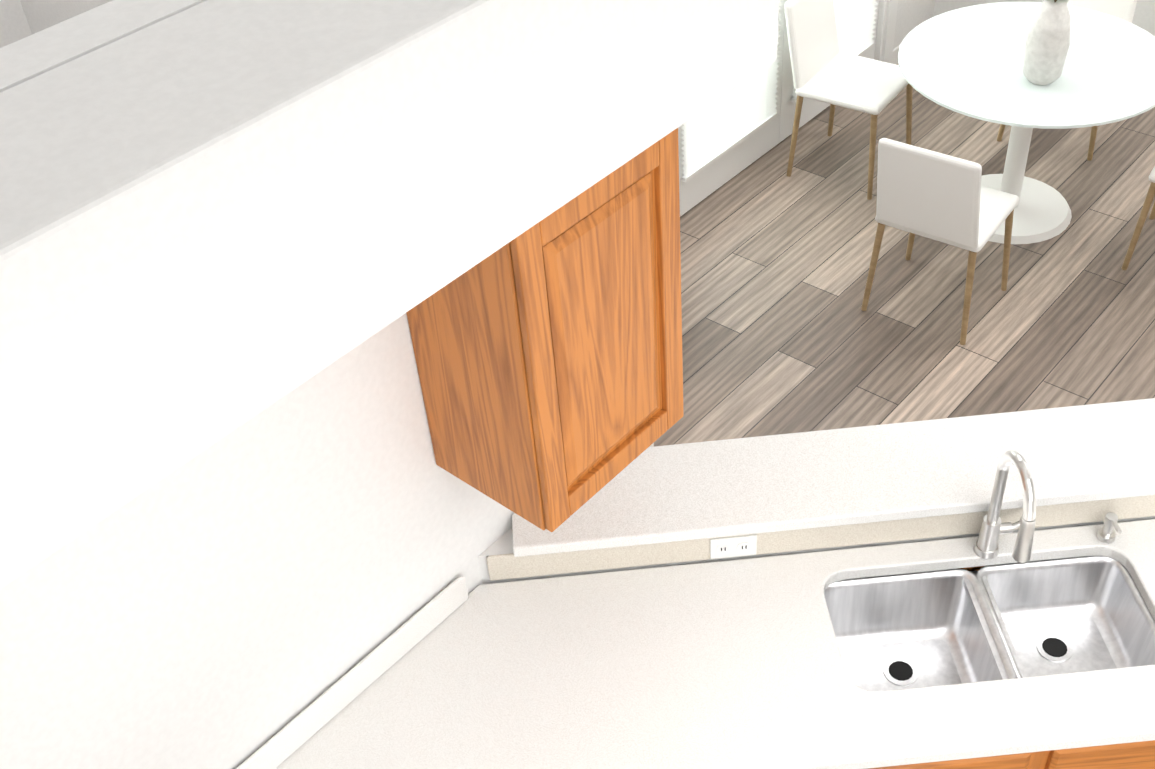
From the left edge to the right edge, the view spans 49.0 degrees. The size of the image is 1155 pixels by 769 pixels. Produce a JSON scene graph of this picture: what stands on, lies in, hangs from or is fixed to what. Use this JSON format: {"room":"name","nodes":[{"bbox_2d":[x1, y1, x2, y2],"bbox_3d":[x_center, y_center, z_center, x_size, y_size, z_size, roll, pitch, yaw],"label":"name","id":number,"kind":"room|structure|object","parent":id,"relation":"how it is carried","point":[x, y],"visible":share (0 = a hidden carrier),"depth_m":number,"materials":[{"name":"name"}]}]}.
{"room":"kitchen","nodes":[
{"label":"kitchen","id":0,"kind":"room"},
{"bbox_2d":[0,0,31,47],"bbox_3d":[-4.784,-1.903,4.284,0.120,4.600,5.380,28,50,32],"label":"wall","id":1,"kind":"structure","parent":0,"point":[14,26],"depth_m":6.69,"materials":[{"name":"paint"}]},
{"bbox_2d":[20,0,111,33],"bbox_3d":[-1.558,-2.068,5.073,4.000,3.375,0.120,28,50,32],"label":"wall","id":2,"kind":"structure","parent":0,"point":[40,15],"depth_m":6.50,"materials":[{"name":"paint"}]},
{"bbox_2d":[0,0,653,768],"bbox_3d":[-1.375,1.041,2.089,0.120,2.560,4.620,28,50,32],"label":"wall","id":3,"kind":"structure","parent":0,"point":[240,594],"depth_m":2.49,"materials":[{"name":"paint"}]},
{"bbox_2d":[236,576,468,768],"bbox_3d":[-0.523,0.693,2.897,0.013,0.089,0.758,28,50,32],"label":"backsplash","id":4,"kind":"structure","parent":3,"relation":"on","point":[276,750],"depth_m":2.90,"materials":[{"name":"stone"}]},
{"bbox_2d":[406,128,683,531],"bbox_3d":[-0.061,-0.159,2.618,0.347,0.758,0.460,28,50,32],"label":"upper cabinet","id":5,"kind":"object","parent":3,"relation":"attached to","point":[548,355],"visible":0.6,"depth_m":2.50,"materials":[{"name":"brown wood"}]},
{"bbox_2d":[0,0,778,588],"bbox_3d":[-1.264,0.334,1.263,0.370,0.430,4.620,28,50,32],"label":"soffit","id":6,"kind":"structure","parent":0,"point":[220,218],"depth_m":1.75,"materials":[{"name":"paint"}]},
{"bbox_2d":[478,516,1154,583],"bbox_3d":[1.312,0.842,3.235,2.545,0.995,1.727,28,50,32],"label":"wall","id":7,"kind":"structure","parent":0,"point":[502,544],"depth_m":3.19,"materials":[{"name":"paint"}]},
{"bbox_2d":[710,534,756,558],"bbox_3d":[0.386,0.403,3.135,0.115,0.070,0.008,-5,41,0],"label":"outlet","id":8,"kind":"object","parent":7,"relation":"attached to","point":[735,546],"visible":1,"depth_m":3.11,"materials":[{"name":"white plastic"}]},
{"bbox_2d":[486,398,1154,580],"bbox_3d":[0.887,0.338,3.125,1.620,0.133,1.569,28,50,32],"label":"countertop","id":9,"kind":"structure","parent":7,"relation":"on","point":[830,488],"depth_m":3.15,"materials":[{"name":"stone"}]},
{"bbox_2d":[654,64,1154,446],"bbox_3d":[2.485,-0.347,5.285,11.200,0.050,14.600,28,50,32],"label":"floor","id":10,"kind":"structure","parent":0,"point":[783,332],"depth_m":5.39,"materials":[{"name":"brown wood"}]},
{"bbox_2d":[784,0,912,199],"bbox_3d":[1.271,-1.405,5.937,0.517,0.861,0.461,22,48,28],"label":"dining chair","id":11,"kind":"object","parent":10,"relation":"on","point":[825,69],"visible":0.85,"depth_m":5.87,"materials":[{"name":"white leather"}]},
{"bbox_2d":[861,138,1019,344],"bbox_3d":[1.460,-0.666,5.063,0.461,0.861,0.517,23,48,29],"label":"dining chair","id":12,"kind":"object","parent":10,"relation":"on","point":[941,197],"visible":1,"depth_m":4.83,"materials":[{"name":"white leather"}]},
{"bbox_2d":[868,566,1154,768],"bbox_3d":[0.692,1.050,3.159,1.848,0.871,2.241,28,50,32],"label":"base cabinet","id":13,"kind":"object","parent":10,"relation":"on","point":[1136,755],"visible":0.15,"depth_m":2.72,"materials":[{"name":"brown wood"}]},
{"bbox_2d":[275,519,1154,768],"bbox_3d":[0.962,0.806,2.709,2.541,0.038,2.449,28,50,32],"label":"countertop","id":14,"kind":"structure","parent":13,"relation":"on","point":[733,664],"depth_m":2.89,"materials":[{"name":"stone"}]},
{"bbox_2d":[824,556,1154,690],"bbox_3d":[0.988,0.650,3.077,0.762,0.204,0.367,-6,41,0],"label":"sink","id":15,"kind":"object","parent":14,"relation":"in","point":[993,622],"visible":0.65,"depth_m":3.17,"materials":[{"name":"metal"}]},
{"bbox_2d":[973,450,1035,562],"bbox_3d":[1.014,0.307,2.954,0.175,0.387,0.213,28,50,32],"label":"faucet","id":16,"kind":"object","parent":14,"relation":"on","point":[993,528],"visible":1,"depth_m":2.92,"materials":[{"name":"silver metal"}]},
{"bbox_2d":[1096,512,1121,542],"bbox_3d":[1.306,0.356,3.104,0.062,0.077,0.062,28,50,32],"label":"soap dispenser","id":17,"kind":"object","parent":14,"relation":"on","point":[1106,533],"visible":0.98,"depth_m":3.11,"materials":[{"name":"silver metal"}]},
{"bbox_2d":[898,2,1154,243],"bbox_3d":[1.950,-1.087,5.582,1.120,0.750,1.120,28,50,32],"label":"dining table","id":18,"kind":"object","parent":10,"relation":"on","point":[968,61],"visible":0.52,"depth_m":5.36,"materials":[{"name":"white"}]},
{"bbox_2d":[1023,0,1070,84],"bbox_3d":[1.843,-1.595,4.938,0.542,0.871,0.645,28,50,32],"label":"vase","id":19,"kind":"object","parent":18,"relation":"on","point":[1047,43],"visible":1,"depth_m":5.04,"materials":[{"name":"grey ceramic"}]},
{"bbox_2d":[997,0,1136,160],"bbox_3d":[2.374,-1.615,6.063,0.461,0.861,0.517,19,46,25],"label":"dining chair","id":20,"kind":"object","parent":10,"relation":"on","point":[1123,9],"visible":0.1,"depth_m":6.03,"materials":[{"name":"white"}]},
{"bbox_2d":[1121,166,1154,269],"bbox_3d":[2.638,-0.868,5.174,0.517,0.861,0.461,21,47,27],"label":"dining chair","id":21,"kind":"object","parent":10,"relation":"on","point":[1149,198],"visible":1,"depth_m":5.28,"materials":[{"name":"white"}]},
{"bbox_2d":[893,0,934,48],"bbox_3d":[0.778,-2.401,5.234,0.120,3.347,3.470,28,50,32],"label":"wall","id":22,"kind":"structure","parent":0,"point":[912,15],"depth_m":6.88,"materials":[{"name":"paint"}]},
{"bbox_2d":[678,0,897,216],"bbox_3d":[0.942,-1.999,5.715,0.169,2.090,2.000,28,50,32],"label":"french door","id":23,"kind":"structure","parent":22,"relation":"in","point":[735,132],"depth_m":6.09,"materials":[{"name":"white"}]},
{"bbox_2d":[892,44,900,64],"bbox_3d":[1.842,-1.875,7.001,0.014,0.100,0.440,28,50,32],"label":"baseboard","id":24,"kind":"structure","parent":22,"relation":"attached to","point":[895,56],"depth_m":6.87,"materials":[{"name":"white"}]},
{"bbox_2d":[933,0,1154,35],"bbox_3d":[2.354,-2.784,6.052,1.320,2.640,0.125,28,50,32],"label":"wall","id":25,"kind":"structure","parent":0,"point":[1144,16],"depth_m":6.35,"materials":[{"name":"paint"}]}
]}

